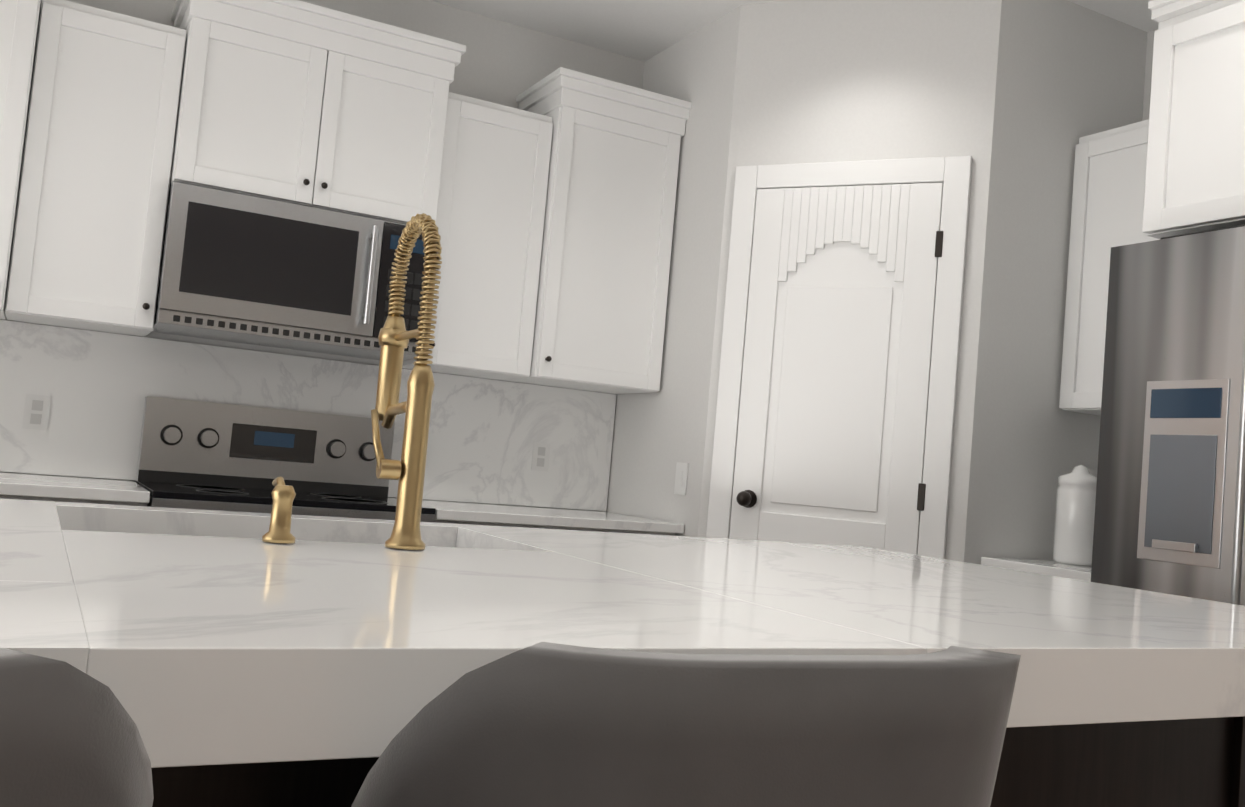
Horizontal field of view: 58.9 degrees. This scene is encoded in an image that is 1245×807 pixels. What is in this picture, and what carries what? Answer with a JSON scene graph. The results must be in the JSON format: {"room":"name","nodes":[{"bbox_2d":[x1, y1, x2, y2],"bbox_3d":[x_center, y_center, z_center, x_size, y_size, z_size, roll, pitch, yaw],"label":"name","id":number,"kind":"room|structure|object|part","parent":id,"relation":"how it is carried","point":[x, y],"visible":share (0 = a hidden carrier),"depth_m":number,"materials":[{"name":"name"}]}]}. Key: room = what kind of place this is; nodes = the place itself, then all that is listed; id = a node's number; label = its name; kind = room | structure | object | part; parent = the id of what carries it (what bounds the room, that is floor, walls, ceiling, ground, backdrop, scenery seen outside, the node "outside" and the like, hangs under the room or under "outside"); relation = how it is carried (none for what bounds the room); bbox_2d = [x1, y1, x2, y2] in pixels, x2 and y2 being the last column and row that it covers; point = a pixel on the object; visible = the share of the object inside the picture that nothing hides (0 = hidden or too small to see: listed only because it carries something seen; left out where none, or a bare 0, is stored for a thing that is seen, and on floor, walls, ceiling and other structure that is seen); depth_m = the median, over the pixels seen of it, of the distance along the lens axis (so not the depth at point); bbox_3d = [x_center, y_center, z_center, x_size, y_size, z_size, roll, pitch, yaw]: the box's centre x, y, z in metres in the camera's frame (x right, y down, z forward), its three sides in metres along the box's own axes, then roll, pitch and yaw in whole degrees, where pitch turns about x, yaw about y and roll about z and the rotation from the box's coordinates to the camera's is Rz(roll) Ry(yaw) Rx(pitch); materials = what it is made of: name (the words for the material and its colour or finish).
{"room":"kitchen","nodes":[
{"label":"kitchen","id":0,"kind":"room"},
{"bbox_2d":[0,0,644,511],"bbox_3d":[-2.813,-0.378,3.305,9.300,2.873,0.150,7,-4,-28],"label":"wall","id":1,"kind":"structure","parent":0,"point":[504,64],"depth_m":4.42,"materials":[{"name":"grey paint"}]},
{"bbox_2d":[0,0,41,319],"bbox_3d":[-2.085,-0.885,3.365,0.538,1.175,0.429,7,-4,-28],"label":"upper cabinet","id":2,"kind":"object","parent":1,"relation":"attached to","point":[19,23],"visible":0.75,"depth_m":3.30,"materials":[{"name":"white wood"}]},
{"bbox_2d":[5,0,186,336],"bbox_3d":[-1.712,-0.747,3.591,0.419,0.990,0.376,7,-4,-28],"label":"upper cabinet","id":3,"kind":"object","parent":1,"relation":"attached to","point":[88,239],"visible":1,"depth_m":3.46,"materials":[{"name":"white wood"}]},
{"bbox_2d":[0,320,615,510],"bbox_3d":[-1.277,0.064,4.016,2.793,0.494,0.022,7,-4,-28],"label":"backsplash","id":4,"kind":"structure","parent":1,"relation":"attached to","point":[72,402],"depth_m":4.02,"materials":[{"name":"stone"}]},
{"bbox_2d":[169,0,465,223],"bbox_3d":[-1.101,-0.996,3.889,0.943,0.665,0.429,7,-4,-28],"label":"upper cabinet","id":5,"kind":"object","parent":1,"relation":"attached to","point":[298,102],"visible":0.88,"depth_m":3.71,"materials":[{"name":"white wood"}]},
{"bbox_2d":[152,182,427,359],"bbox_3d":[-1.139,-0.434,3.836,0.875,0.455,0.476,7,-4,-28],"label":"microwave","id":6,"kind":"object","parent":5,"relation":"attached to","point":[242,268],"visible":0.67,"depth_m":3.64,"materials":[{"name":"silver metal"}]},
{"bbox_2d":[402,92,552,379],"bbox_3d":[-0.564,-0.617,4.201,0.432,1.000,0.376,7,-4,-28],"label":"upper cabinet","id":7,"kind":"object","parent":1,"relation":"attached to","point":[491,205],"visible":0.73,"depth_m":4.08,"materials":[{"name":"white wood"}]},
{"bbox_2d":[501,67,691,393],"bbox_3d":[-0.119,-0.646,4.407,0.598,1.160,0.429,7,-4,-28],"label":"upper cabinet","id":8,"kind":"object","parent":1,"relation":"attached to","point":[600,315],"visible":0.92,"depth_m":4.25,"materials":[{"name":"white wood"}]},
{"bbox_2d":[431,0,1158,61],"bbox_3d":[2.102,-1.555,1.490,16.000,0.100,8.300,7,-4,-28],"label":"ceiling","id":9,"kind":"structure","parent":0,"point":[643,30],"depth_m":4.34,"materials":[{"name":"paint"}]},
{"bbox_2d":[606,0,1147,564],"bbox_3d":[0.891,0.003,4.337,1.290,2.873,1.500,7,-4,-28],"label":"wall","id":10,"kind":"structure","parent":0,"point":[1016,100],"depth_m":3.85,"materials":[{"name":"grey paint"}]},
{"bbox_2d":[674,462,688,494],"bbox_3d":[0.220,0.282,4.146,0.008,0.120,0.080,7,-4,-28],"label":"switch plate","id":11,"kind":"object","parent":10,"relation":"attached to","point":[681,476],"visible":1,"depth_m":4.14,"materials":[{"name":"white plastic"}]},
{"bbox_2d":[706,156,971,558],"bbox_3d":[0.699,0.269,3.812,0.505,2.250,0.688,7,-4,-28],"label":"pantry door","id":12,"kind":"structure","parent":10,"relation":"in","point":[835,408],"depth_m":3.82,"materials":[{"name":"white wood"}]},
{"bbox_2d":[1142,29,1157,120],"bbox_3d":[2.099,0.064,3.591,0.150,2.873,3.950,7,-4,-28],"label":"wall","id":13,"kind":"structure","parent":0,"point":[1148,74],"depth_m":4.04,"materials":[{"name":"grey paint"}]},
{"bbox_2d":[1059,119,1159,415],"bbox_3d":[1.856,-0.444,3.577,0.380,0.960,0.738,7,-4,-28],"label":"upper cabinet","id":14,"kind":"object","parent":13,"relation":"attached to","point":[1108,198],"visible":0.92,"depth_m":3.73,"materials":[{"name":"white wood"}]},
{"bbox_2d":[1143,0,1244,238],"bbox_3d":[2.002,-0.709,2.717,0.980,0.620,0.912,7,-4,-28],"label":"upper cabinet","id":15,"kind":"object","parent":13,"relation":"attached to","point":[1195,174],"visible":1,"depth_m":2.79,"materials":[{"name":"white wood"}]},
{"bbox_3d":[1.846,1.402,1.315,16.000,0.100,8.300,7,-4,-28],"label":"floor","id":16,"kind":"structure","parent":0,"visible":0},
{"bbox_2d":[0,495,146,506],"bbox_3d":[-1.987,0.691,3.266,0.936,0.885,0.658,7,-4,-28],"label":"base cabinet","id":17,"kind":"object","parent":16,"relation":"on","point":[70,500],"depth_m":3.17,"materials":[{"name":"white wood"}]},
{"bbox_2d":[0,472,149,502],"bbox_3d":[-1.958,0.230,3.294,0.957,0.034,0.651,7,-4,-28],"label":"countertop","id":18,"kind":"structure","parent":17,"relation":"on","point":[38,485],"depth_m":3.19,"materials":[{"name":"stone"}]},
{"bbox_2d":[0,648,153,806],"bbox_3d":[-0.530,0.596,0.541,0.470,1.006,0.473,7,-4,-28],"label":"bar stool","id":19,"kind":"object","parent":16,"relation":"on","point":[70,736],"visible":1,"depth_m":0.48,"materials":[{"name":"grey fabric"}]},
{"bbox_2d":[136,396,435,521],"bbox_3d":[-1.153,0.620,3.657,0.864,1.215,0.713,7,-4,-28],"label":"range","id":20,"kind":"object","parent":16,"relation":"on","point":[200,455],"visible":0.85,"depth_m":3.86,"materials":[{"name":"silver metal"}]},
{"bbox_2d":[434,520,674,535],"bbox_3d":[-0.386,0.879,4.116,0.949,0.885,0.658,7,-4,-28],"label":"base cabinet","id":21,"kind":"object","parent":16,"relation":"on","point":[549,527],"depth_m":3.88,"materials":[{"name":"white wood"}]},
{"bbox_2d":[388,497,683,533],"bbox_3d":[-0.346,0.420,4.149,0.958,0.034,0.651,7,-4,-28],"label":"countertop","id":22,"kind":"structure","parent":21,"relation":"on","point":[488,513],"depth_m":3.94,"materials":[{"name":"stone"}]},
{"bbox_2d":[32,654,1244,806],"bbox_3d":[-0.303,0.709,1.327,2.429,0.910,1.239,7,-4,-28],"label":"kitchen island","id":23,"kind":"object","parent":16,"relation":"on","point":[1117,756],"depth_m":1.39,"materials":[{"name":"brown wood"}]},
{"bbox_2d":[0,476,455,653],"bbox_3d":[-0.750,0.134,1.267,1.470,0.151,0.969,7,-4,-28],"label":"island countertop","id":24,"kind":"structure","parent":23,"relation":"on","point":[38,567],"depth_m":1.36,"materials":[{"name":"white stone"}]},
{"bbox_3d":[-0.432,0.132,1.386,0.040,0.080,0.076,7,-4,-28],"label":"faucet handle","id":25,"kind":"part","parent":24,"relation":"part of","materials":[{"name":"gold metal"}]},
{"bbox_2d":[371,213,441,549],"bbox_3d":[-0.310,-0.039,1.508,0.080,0.455,0.196,7,-4,-28],"label":"faucet","id":26,"kind":"object","parent":24,"relation":"on","point":[408,469],"visible":1,"depth_m":1.45,"materials":[{"name":"gold metal"}]},
{"bbox_2d":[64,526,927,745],"bbox_3d":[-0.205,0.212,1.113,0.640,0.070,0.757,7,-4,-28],"label":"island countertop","id":27,"kind":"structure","parent":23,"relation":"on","point":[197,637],"depth_m":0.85,"materials":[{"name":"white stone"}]},
{"bbox_2d":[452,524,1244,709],"bbox_3d":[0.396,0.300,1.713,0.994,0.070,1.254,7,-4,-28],"label":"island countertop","id":28,"kind":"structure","parent":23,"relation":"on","point":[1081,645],"depth_m":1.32,"materials":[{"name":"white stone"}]},
{"bbox_2d":[351,642,1020,806],"bbox_3d":[-0.019,0.656,0.810,0.465,1.006,0.463,7,-4,-28],"label":"bar stool","id":29,"kind":"object","parent":16,"relation":"on","point":[544,724],"visible":1,"depth_m":0.61,"materials":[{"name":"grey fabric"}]},
{"bbox_2d":[1091,224,1244,605],"bbox_3d":[1.769,0.515,2.584,0.997,1.800,0.892,7,-4,-28],"label":"refrigerator","id":30,"kind":"object","parent":16,"relation":"on","point":[1169,518],"visible":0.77,"depth_m":2.61,"materials":[{"name":"grey metal"}]},
{"bbox_3d":[1.604,1.010,3.424,0.673,0.885,0.734,7,-4,-28],"label":"base cabinet","id":31,"kind":"object","parent":16,"relation":"on","visible":0},
{"bbox_2d":[981,557,1091,581],"bbox_3d":[1.643,0.550,3.453,0.668,0.034,0.739,7,-4,-28],"label":"countertop","id":32,"kind":"structure","parent":31,"relation":"on","point":[1063,570],"depth_m":3.46,"materials":[{"name":"stone"}]},
{"bbox_2d":[1053,465,1096,565],"bbox_3d":[1.516,0.369,3.668,0.140,0.328,0.140,7,-4,-28],"label":"canister","id":33,"kind":"object","parent":32,"relation":"on","point":[1074,517],"visible":0.88,"depth_m":3.61,"materials":[{"name":"white ceramic"}]}
]}

